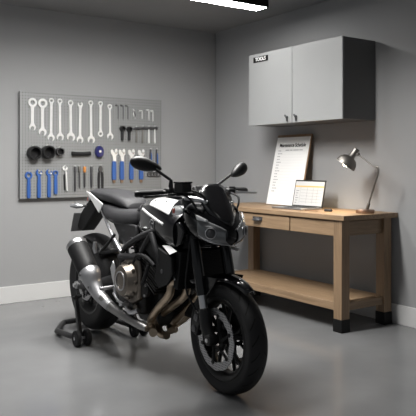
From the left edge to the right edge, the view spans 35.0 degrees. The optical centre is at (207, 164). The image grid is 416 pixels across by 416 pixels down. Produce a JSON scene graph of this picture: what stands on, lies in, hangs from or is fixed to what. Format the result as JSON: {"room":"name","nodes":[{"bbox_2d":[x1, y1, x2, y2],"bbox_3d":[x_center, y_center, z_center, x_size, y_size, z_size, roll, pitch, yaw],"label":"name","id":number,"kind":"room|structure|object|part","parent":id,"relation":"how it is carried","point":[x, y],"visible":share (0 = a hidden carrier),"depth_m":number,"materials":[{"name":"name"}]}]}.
{"room":"motorcycle workshop garage","nodes":[
{"label":"motorcycle workshop garage","id":0,"kind":"room"},
{"bbox_2d":[0,3,215,286],"bbox_3d":[-2.397,-0.095,5.213,6.200,2.550,0.100,0,0,-35],"label":"wall","id":1,"kind":"structure","parent":0,"point":[42,51],"depth_m":6.00,"materials":[{"name":"paint"}]},
{"bbox_2d":[0,280,70,304],"bbox_3d":[-2.381,1.108,5.154,5.940,0.144,0.016,0,0,-35],"label":"baseboard","id":2,"kind":"structure","parent":1,"relation":"attached to","point":[48,290],"depth_m":5.75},
{"bbox_2d":[19,91,160,198],"bbox_3d":[-1.033,-0.169,6.052,1.412,0.926,0.076,0,0,-35],"label":"pegboard","id":3,"kind":"object","parent":1,"relation":"attached to","point":[28,138],"depth_m":5.99,"materials":[{"name":"grey metal"}]},
{"bbox_2d":[25,172,32,197],"bbox_3d":[-1.545,0.172,5.687,0.066,0.230,0.018,0,0,-35],"label":"wrench","id":4,"kind":"object","parent":3,"relation":"hanging from","point":[26,173],"visible":1,"depth_m":5.68,"materials":[{"name":"blue metal"}]},
{"bbox_3d":[-1.545,0.197,5.687,0.032,0.181,0.017,0,0,-35],"label":"dipped handle","id":5,"kind":"part","parent":4,"relation":"part of","materials":[{"name":"blue rubber"}]},
{"bbox_2d":[28,98,36,130],"bbox_3d":[-1.519,-0.438,5.707,0.080,0.283,0.015,0,0,-35],"label":"wrench","id":6,"kind":"object","parent":3,"relation":"hanging from","point":[32,124],"visible":1,"depth_m":5.71,"materials":[{"name":"metal"}]},
{"bbox_2d":[27,146,41,159],"bbox_3d":[-1.496,-0.105,5.687,0.116,0.116,0.078,0,0,-35],"label":"cup","id":7,"kind":"object","parent":3,"relation":"attached to","point":[33,152],"visible":1,"depth_m":5.68,"materials":[{"name":"black"}]},
{"bbox_2d":[36,169,41,197],"bbox_3d":[-1.470,0.163,5.738,0.057,0.248,0.020,0,0,-35],"label":"wrench","id":8,"kind":"object","parent":3,"relation":"hanging from","point":[37,174],"visible":1,"depth_m":5.73,"materials":[{"name":"metal"}]},
{"bbox_3d":[-1.470,0.190,5.739,0.032,0.195,0.017,0,0,-35],"label":"dipped handle","id":9,"kind":"part","parent":8,"relation":"part of","materials":[{"name":"blue rubber"}]},
{"bbox_2d":[38,99,46,135],"bbox_3d":[-1.444,-0.417,5.759,0.084,0.326,0.015,0,0,-35],"label":"wrench","id":10,"kind":"object","parent":3,"relation":"hanging from","point":[42,128],"visible":1,"depth_m":5.76,"materials":[{"name":"metal"}]},
{"bbox_2d":[41,145,55,158],"bbox_3d":[-1.395,-0.112,5.757,0.116,0.116,0.078,0,0,-35],"label":"cup","id":11,"kind":"object","parent":3,"relation":"attached to","point":[48,152],"visible":0.98,"depth_m":5.75,"materials":[{"name":"black"}]},
{"bbox_2d":[46,169,51,196],"bbox_3d":[-1.395,0.161,5.790,0.057,0.245,0.020,0,0,-35],"label":"wrench","id":12,"kind":"object","parent":3,"relation":"hanging from","point":[47,173],"visible":1,"depth_m":5.78,"materials":[{"name":"metal"}]},
{"bbox_3d":[-1.395,0.188,5.791,0.032,0.192,0.017,0,0,-35],"label":"dipped handle","id":13,"kind":"part","parent":12,"relation":"part of","materials":[{"name":"blue rubber"}]},
{"bbox_2d":[47,98,54,140],"bbox_3d":[-1.382,-0.399,5.805,0.066,0.380,0.011,0,0,-35],"label":"wrench","id":14,"kind":"object","parent":3,"relation":"hanging from","point":[52,102],"visible":1,"depth_m":5.80,"materials":[{"name":"metal"}]},
{"bbox_2d":[53,170,57,193],"bbox_3d":[-1.345,0.152,5.826,0.052,0.213,0.018,0,0,-35],"label":"wrench","id":15,"kind":"object","parent":3,"relation":"hanging from","point":[55,175],"visible":1,"depth_m":5.82,"materials":[{"name":"blue metal"}]},
{"bbox_3d":[-1.345,0.171,5.825,0.032,0.176,0.017,0,0,-35],"label":"dipped handle","id":16,"kind":"part","parent":15,"relation":"part of","materials":[{"name":"blue rubber"}]},
{"bbox_2d":[56,99,63,140],"bbox_3d":[-1.312,-0.403,5.853,0.068,0.373,0.011,0,0,-35],"label":"wrench","id":17,"kind":"object","parent":3,"relation":"hanging from","point":[60,103],"visible":1,"depth_m":5.85,"materials":[{"name":"metal"}]},
{"bbox_2d":[56,148,64,155],"bbox_3d":[-1.310,-0.118,5.831,0.072,0.072,0.054,0,0,-35],"label":"cup","id":18,"kind":"object","parent":3,"relation":"attached to","point":[59,151],"visible":0.98,"depth_m":5.83,"materials":[{"name":"black"}]},
{"bbox_2d":[62,166,67,190],"bbox_3d":[-1.273,0.120,5.877,0.048,0.227,0.016,0,0,-35],"label":"wrench","id":19,"kind":"object","parent":3,"relation":"hanging from","point":[65,170],"visible":1,"depth_m":5.88,"materials":[{"name":"metal"}]},
{"bbox_3d":[-1.262,0.142,5.884,0.023,0.183,0.016,0,0,-35],"label":"silver handle","id":20,"kind":"part","parent":19,"relation":"part of","materials":[{"name":"metal"}]},
{"bbox_2d":[66,100,74,140],"bbox_3d":[-1.229,-0.397,5.911,0.080,0.369,0.011,0,0,-35],"label":"wrench","id":21,"kind":"object","parent":3,"relation":"hanging from","point":[70,133],"visible":1,"depth_m":5.91,"materials":[{"name":"metal"}]},
{"bbox_2d":[74,166,76,190],"bbox_3d":[-1.193,0.124,5.928,0.026,0.224,0.026,0,0,-35],"label":"screwdriver","id":22,"kind":"object","parent":3,"relation":"hanging from","point":[75,167],"visible":1,"depth_m":5.92,"materials":[{"name":"metal"}]},
{"bbox_3d":[-1.193,0.149,5.928,0.020,0.174,0.020,0,0,-35],"label":"blade","id":23,"kind":"part","parent":22,"relation":"part of","materials":[{"name":"metal"}]},
{"bbox_2d":[76,102,82,142],"bbox_3d":[-1.157,-0.382,5.960,0.068,0.373,0.011,0,0,-35],"label":"wrench","id":24,"kind":"object","parent":3,"relation":"hanging from","point":[81,105],"visible":1,"depth_m":5.96,"materials":[{"name":"metal"}]},
{"bbox_2d":[78,166,80,187],"bbox_3d":[-1.159,0.111,5.951,0.026,0.198,0.026,0,0,-35],"label":"screwdriver","id":25,"kind":"object","parent":3,"relation":"hanging from","point":[79,167],"visible":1,"depth_m":5.95,"materials":[{"name":"grey metal"}]},
{"bbox_3d":[-1.142,-0.103,5.956,0.180,0.043,0.042,0,0,-35],"label":"rubber handle","id":26,"kind":"part","parent":3,"relation":"part of","materials":[{"name":"black rubber"}]},
{"bbox_2d":[83,167,85,187],"bbox_3d":[-1.117,0.110,5.980,0.026,0.191,0.026,0,0,-35],"label":"screwdriver","id":27,"kind":"object","parent":3,"relation":"hanging from","point":[84,168],"visible":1,"depth_m":5.97,"materials":[{"name":"orange plastic"}]},
{"bbox_3d":[-1.117,0.135,5.980,0.018,0.141,0.018,0,0,-35],"label":"blade","id":28,"kind":"part","parent":27,"relation":"part of","materials":[{"name":"metal"}]},
{"bbox_2d":[87,100,94,143],"bbox_3d":[-1.066,-0.393,6.024,0.072,0.393,0.011,0,0,-35],"label":"wrench","id":29,"kind":"object","parent":3,"relation":"hanging from","point":[90,105],"visible":1,"depth_m":6.02,"materials":[{"name":"metal"}]},
{"bbox_2d":[90,166,92,187],"bbox_3d":[-1.062,0.109,6.018,0.026,0.194,0.026,0,0,-35],"label":"screwdriver","id":30,"kind":"object","parent":3,"relation":"hanging from","point":[91,167],"visible":1,"depth_m":6.01,"materials":[{"name":"metal"}]},
{"bbox_2d":[94,146,103,157],"bbox_3d":[-0.995,-0.122,6.052,0.086,0.112,0.049,0,0,-35],"label":"tape measure","id":31,"kind":"object","parent":3,"relation":"hanging from","point":[99,151],"visible":1,"depth_m":6.03,"materials":[{"name":"blue plastic"}]},
{"bbox_2d":[98,101,102,136],"bbox_3d":[-0.991,-0.423,6.076,0.054,0.329,0.011,0,0,-35],"label":"wrench","id":32,"kind":"object","parent":3,"relation":"hanging from","point":[100,106],"visible":1,"depth_m":6.07,"materials":[{"name":"metal"}]},
{"bbox_2d":[97,166,103,187],"bbox_3d":[-0.989,0.110,6.075,0.060,0.210,0.015,0,0,-35],"label":"pliers","id":33,"kind":"object","parent":3,"relation":"hanging from","point":[100,169],"visible":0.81,"depth_m":6.07,"materials":[{"name":"metal"}]},
{"bbox_3d":[-1.002,0.137,6.065,0.027,0.156,0.015,0,0,-35],"label":"handle","id":34,"kind":"part","parent":33,"relation":"part of","materials":[{"name":"black plastic"}]},
{"bbox_3d":[-0.975,0.137,6.084,0.027,0.156,0.015,0,0,-35],"label":"handle","id":35,"kind":"part","parent":33,"relation":"part of","materials":[{"name":"black plastic"}]},
{"bbox_2d":[107,104,112,139],"bbox_3d":[-0.909,-0.401,6.132,0.064,0.330,0.011,0,0,-35],"label":"wrench","id":36,"kind":"object","parent":3,"relation":"hanging from","point":[109,109],"visible":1,"depth_m":6.13,"materials":[{"name":"metal"}]},
{"bbox_2d":[110,149,117,182],"bbox_3d":[-0.875,0.007,6.150,0.071,0.318,0.022,0,0,-35],"label":"wrench","id":37,"kind":"object","parent":3,"relation":"hanging from","point":[114,154],"visible":1,"depth_m":6.14,"materials":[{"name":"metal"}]},
{"bbox_2d":[118,149,124,182],"bbox_3d":[-0.808,0.007,6.196,0.071,0.318,0.022,0,0,-35],"label":"wrench","id":38,"kind":"object","parent":3,"relation":"hanging from","point":[121,166],"visible":1,"depth_m":6.19,"materials":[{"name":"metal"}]},
{"bbox_2d":[119,126,125,139],"bbox_3d":[-0.802,-0.299,6.192,0.051,0.137,0.036,0,0,-35],"label":"socket","id":39,"kind":"object","parent":3,"relation":"hanging from","point":[122,129],"visible":1,"depth_m":6.18,"materials":[{"name":"black metal"}]},
{"bbox_2d":[126,126,132,139],"bbox_3d":[-0.743,-0.298,6.233,0.051,0.132,0.036,0,0,-35],"label":"socket","id":40,"kind":"object","parent":3,"relation":"hanging from","point":[128,129],"visible":1,"depth_m":6.22,"materials":[{"name":"black metal"}]},
{"bbox_2d":[128,149,134,182],"bbox_3d":[-0.725,0.007,6.253,0.071,0.318,0.022,0,0,-35],"label":"wrench","id":41,"kind":"object","parent":3,"relation":"hanging from","point":[131,169],"visible":0.88,"depth_m":6.24,"materials":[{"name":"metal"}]},
{"bbox_2d":[137,149,144,181],"bbox_3d":[-0.639,0.007,6.313,0.071,0.318,0.022,0,0,-35],"label":"wrench","id":42,"kind":"object","parent":3,"relation":"hanging from","point":[143,150],"visible":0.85,"depth_m":6.30,"materials":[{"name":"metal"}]},
{"bbox_2d":[140,127,145,142],"bbox_3d":[-0.630,-0.289,6.316,0.062,0.159,0.028,0,0,-35],"label":"hammer","id":43,"kind":"object","parent":3,"relation":"hanging from","point":[142,128],"visible":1,"depth_m":6.32,"materials":[{"name":"metal"}]},
{"bbox_2d":[146,127,151,142],"bbox_3d":[-0.574,-0.290,6.354,0.062,0.161,0.028,0,0,-35],"label":"hammer","id":44,"kind":"object","parent":3,"relation":"hanging from","point":[148,128],"visible":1,"depth_m":6.36,"materials":[{"name":"metal"}]},
{"bbox_2d":[147,149,154,176],"bbox_3d":[-0.552,-0.020,6.377,0.082,0.271,0.016,0,0,-35],"label":"pruning shears","id":45,"kind":"object","parent":3,"relation":"hanging from","point":[150,155],"visible":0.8,"depth_m":6.37,"materials":[{"name":"metal"}]},
{"bbox_2d":[152,127,157,142],"bbox_3d":[-0.520,-0.291,6.392,0.062,0.163,0.028,0,0,-35],"label":"hammer","id":46,"kind":"object","parent":3,"relation":"hanging from","point":[154,128],"visible":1,"depth_m":6.39,"materials":[{"name":"metal"}]},
{"bbox_2d":[153,149,159,176],"bbox_3d":[-0.497,-0.020,6.415,0.082,0.271,0.016,0,0,-35],"label":"pruning shears","id":47,"kind":"object","parent":3,"relation":"hanging from","point":[156,155],"visible":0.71,"depth_m":6.41,"materials":[{"name":"metal"}]},
{"bbox_2d":[0,0,328,32],"bbox_3d":[-0.090,-1.420,1.885,6.200,0.100,8.300,0,0,-35],"label":"ceiling","id":48,"kind":"structure","parent":0,"point":[195,15],"depth_m":5.85,"materials":[{"name":"paint"}]},
{"bbox_2d":[196,0,268,10],"bbox_3d":[-0.667,-1.323,4.648,2.720,0.094,0.152,0,0,-35],"label":"ceiling light","id":49,"kind":"object","parent":48,"relation":"attached to","point":[255,5],"visible":1,"depth_m":5.27,"materials":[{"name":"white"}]},
{"bbox_2d":[0,291,415,415],"bbox_3d":[-0.090,1.230,1.885,6.200,0.100,8.300,0,0,-35],"label":"floor","id":50,"kind":"structure","parent":0,"point":[312,369],"depth_m":3.77,"materials":[{"name":"grey concrete"}]},
{"bbox_2d":[54,294,147,346],"bbox_3d":[-0.804,1.026,4.651,0.530,0.306,0.644,0,0,-35],"label":"stand","id":51,"kind":"object","parent":50,"relation":"on","point":[77,336],"visible":0.66,"depth_m":4.41,"materials":[{"name":"black metal"}]},
{"bbox_2d":[66,156,267,394],"bbox_3d":[-0.358,0.569,4.094,0.878,1.216,2.186,0,0,-35],"label":"motorcycle","id":52,"kind":"object","parent":50,"relation":"on","point":[180,268],"visible":0.99,"depth_m":3.60,"materials":[{"name":"black metal"}]},
{"bbox_3d":[-0.932,0.420,4.896,0.160,0.140,0.063,0,0,-35],"label":"number plate","id":53,"kind":"part","parent":52,"relation":"part of","materials":[{"name":"grey plastic"}]},
{"bbox_3d":[-0.763,0.249,4.436,0.008,0.137,0.308,0,0,-31],"label":"tail panel","id":54,"kind":"part","parent":52,"relation":"part of","materials":[{"name":"white paint"}]},
{"bbox_3d":[-0.632,0.412,4.247,0.038,0.293,0.435,0,0,-28],"label":"subframe rail","id":55,"kind":"part","parent":52,"relation":"part of","materials":[{"name":"silver metal"}]},
{"bbox_3d":[-0.606,0.223,4.444,0.245,0.124,0.565,0,0,-35],"label":"passenger seat","id":56,"kind":"part","parent":52,"relation":"part of","materials":[{"name":"black leather"}]},
{"bbox_3d":[-0.461,0.313,4.234,0.305,0.135,0.495,0,0,-35],"label":"rider seat","id":57,"kind":"part","parent":52,"relation":"part of","materials":[{"name":"black leather"}]},
{"bbox_3d":[-0.366,0.514,3.844,0.135,0.428,0.640,0,0,-38],"label":"frame","id":58,"kind":"part","parent":52,"relation":"part of","materials":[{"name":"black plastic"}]},
{"bbox_3d":[-0.236,0.157,3.400,0.215,0.024,0.038,0,0,-35],"label":"lever","id":59,"kind":"part","parent":52,"relation":"part of","materials":[{"name":"black metal"}]},
{"bbox_3d":[-0.249,0.232,3.746,0.101,0.086,0.297,0,0,-31],"label":"tank panel","id":60,"kind":"part","parent":52,"relation":"part of","materials":[{"name":"white paint"}]},
{"bbox_3d":[-0.227,0.075,3.413,0.097,0.120,0.032,0,0,3],"label":"mirror stem","id":61,"kind":"part","parent":52,"relation":"part of","materials":[{"name":"black metal"}]},
{"bbox_3d":[-0.196,0.324,3.852,0.374,0.262,0.565,0,0,-35],"label":"fuel tank","id":62,"kind":"part","parent":52,"relation":"part of","materials":[{"name":"black"}]},
{"bbox_3d":[-0.131,0.091,3.446,0.066,0.010,0.080,0,0,-41],"label":"reservoir lid","id":63,"kind":"part","parent":52,"relation":"part of","materials":[{"name":"black plastic"}]},
{"bbox_3d":[-0.071,0.430,3.500,0.061,0.515,0.192,0,0,-35],"label":"fork leg","id":64,"kind":"part","parent":52,"relation":"part of","materials":[{"name":"black metal"}]},
{"bbox_3d":[-0.058,0.221,3.461,0.118,0.052,0.062,0,0,43],"label":"cowl panel","id":65,"kind":"part","parent":52,"relation":"part of","materials":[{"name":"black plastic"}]},
{"bbox_3d":[-0.009,0.150,3.583,0.150,0.076,0.069,0,0,-35],"label":"instrument panel","id":66,"kind":"part","parent":52,"relation":"part of","materials":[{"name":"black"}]},
{"bbox_2d":[195,214,207,221],"bbox_3d":[-0.037,0.273,3.382,0.071,0.039,0.017,0,0,21],"label":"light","id":67,"kind":"object","parent":52,"relation":"on","point":[198,217],"depth_m":3.39,"materials":[{"name":"white plastic"}]},
{"bbox_3d":[0.033,0.387,3.375,0.166,0.062,0.026,0,0,-3],"label":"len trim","id":68,"kind":"part","parent":52,"relation":"part of","materials":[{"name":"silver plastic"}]},
{"bbox_3d":[0.086,0.105,3.837,0.031,0.101,0.188,0,0,24],"label":"mirror stem","id":69,"kind":"part","parent":52,"relation":"part of","materials":[{"name":"black metal"}]},
{"bbox_3d":[0.090,0.430,3.611,0.061,0.515,0.192,0,0,-35],"label":"fork leg","id":70,"kind":"part","parent":52,"relation":"part of","materials":[{"name":"black metal"}]},
{"bbox_3d":[0.212,0.157,3.783,0.215,0.025,0.035,0,0,-45],"label":"lever","id":71,"kind":"part","parent":52,"relation":"part of","materials":[{"name":"silver metal"}]},
{"bbox_2d":[233,202,397,333],"bbox_3d":[0.685,0.767,5.439,0.590,0.826,1.702,0,0,-35],"label":"workbench","id":72,"kind":"object","parent":50,"relation":"on","point":[340,223],"visible":0.77,"depth_m":4.90,"materials":[{"name":"brown wood"}]},
{"bbox_3d":[0.432,0.740,6.195,0.080,0.700,0.080,0,0,-35],"label":"leg","id":73,"kind":"part","parent":72,"relation":"part of","materials":[{"name":"brown wood"}]},
{"bbox_3d":[0.393,0.436,5.371,0.034,0.032,0.118,0,0,-35],"label":"cup handle","id":74,"kind":"part","parent":72,"relation":"part of","materials":[{"name":"metal"}]},
{"bbox_3d":[0.353,0.452,5.483,0.030,0.105,0.990,0,0,-35],"label":"drawer","id":75,"kind":"part","parent":72,"relation":"part of","materials":[{"name":"brown wood"}]},
{"bbox_2d":[266,134,312,205],"bbox_3d":[0.706,0.043,5.755,0.156,0.620,0.440,0,0,-35],"label":"board","id":76,"kind":"object","parent":72,"relation":"on","point":[290,164],"visible":0.99,"depth_m":5.75,"materials":[{"name":"white paper"}]},
{"bbox_3d":[0.886,0.452,5.567,0.030,0.105,1.460,0,0,-35],"label":"rail","id":77,"kind":"part","parent":72,"relation":"part of","materials":[{"name":"brown wood"}]},
{"bbox_2d":[272,180,326,209],"bbox_3d":[0.737,0.239,5.360,0.276,0.228,0.356,0,0,-35],"label":"laptop","id":78,"kind":"object","parent":72,"relation":"on","point":[308,194],"visible":1,"depth_m":5.39,"materials":[{"name":"grey"}]},
{"bbox_3d":[0.829,0.235,5.424,0.053,0.220,0.356,0,0,-35],"label":"screen lid","id":79,"kind":"part","parent":78,"relation":"part of","materials":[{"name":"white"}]},
{"bbox_2d":[235,269,375,309],"bbox_3d":[0.689,1.004,5.430,0.500,0.058,1.464,0,0,-35],"label":"shelf","id":80,"kind":"object","parent":72,"relation":"attached to","point":[312,292],"depth_m":5.25,"materials":[{"name":"brown wood"}]},
{"bbox_3d":[0.775,0.452,4.881,0.030,0.105,0.460,0,0,-35],"label":"rail","id":81,"kind":"part","parent":72,"relation":"part of","materials":[{"name":"brown wood"}]},
{"bbox_3d":[0.946,0.740,4.674,0.080,0.700,0.080,0,0,-35],"label":"leg","id":82,"kind":"part","parent":72,"relation":"part of","materials":[{"name":"brown wood"}]},
{"bbox_2d":[337,148,378,213],"bbox_3d":[1.122,0.111,4.903,0.362,0.486,0.158,0,0,40],"label":"desk lamp","id":83,"kind":"object","parent":72,"relation":"on","point":[348,161],"visible":1,"depth_m":4.90,"materials":[{"name":"silver metal"}]},
{"bbox_3d":[1.040,-0.017,4.973,0.155,0.129,0.152,0,0,-35],"label":"lamp shade","id":84,"kind":"part","parent":83,"relation":"part of","materials":[{"name":"grey metal"}]},
{"bbox_3d":[1.174,0.126,4.836,0.024,0.418,0.204,0,0,-35],"label":"arm","id":85,"kind":"part","parent":83,"relation":"part of","materials":[{"name":"grey metal"}]},
{"bbox_3d":[1.128,0.452,4.800,0.370,0.105,0.030,0,0,-35],"label":"rail","id":86,"kind":"part","parent":72,"relation":"part of","materials":[{"name":"brown wood"}]},
{"bbox_3d":[1.128,1.004,4.800,0.370,0.056,0.050,0,0,-35],"label":"shelf rail","id":87,"kind":"part","parent":72,"relation":"part of","materials":[{"name":"brown wood"}]},
{"bbox_3d":[1.311,0.740,4.927,0.080,0.700,0.080,0,0,-35],"label":"leg","id":88,"kind":"part","parent":72,"relation":"part of","materials":[{"name":"brown wood"}]},
{"bbox_2d":[216,0,415,307],"bbox_3d":[2.384,-0.095,3.600,0.100,2.550,7.940,0,0,-35],"label":"wall","id":89,"kind":"structure","parent":0,"point":[388,142],"depth_m":5.40,"materials":[{"name":"paint"}]},
{"bbox_2d":[249,35,374,126],"bbox_3d":[0.816,-0.650,5.432,0.386,0.616,1.114,0,0,-35],"label":"upper cabinet","id":90,"kind":"object","parent":89,"relation":"attached to","point":[330,80],"visible":1,"depth_m":5.13,"materials":[{"name":"metal"}]},
{"bbox_3d":[0.451,-0.908,5.655,0.004,0.047,0.195,0,0,-35],"label":"sign plate","id":91,"kind":"part","parent":90,"relation":"part of","materials":[{"name":"black"}]},
{"bbox_3d":[0.525,-0.650,5.568,0.018,0.616,0.559,0,0,-35],"label":"cabinet door","id":92,"kind":"part","parent":90,"relation":"part of","materials":[{"name":"grey metal"}]},
{"bbox_3d":[0.844,-0.650,5.108,0.018,0.616,0.549,0,0,-35],"label":"cabinet door","id":93,"kind":"part","parent":90,"relation":"part of","materials":[{"name":"grey metal"}]},
{"bbox_2d":[234,269,415,327],"bbox_3d":[2.336,1.108,3.567,0.016,0.144,7.900,0,0,-35],"label":"baseboard","id":94,"kind":"structure","parent":89,"relation":"attached to","point":[402,315],"depth_m":4.88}
]}

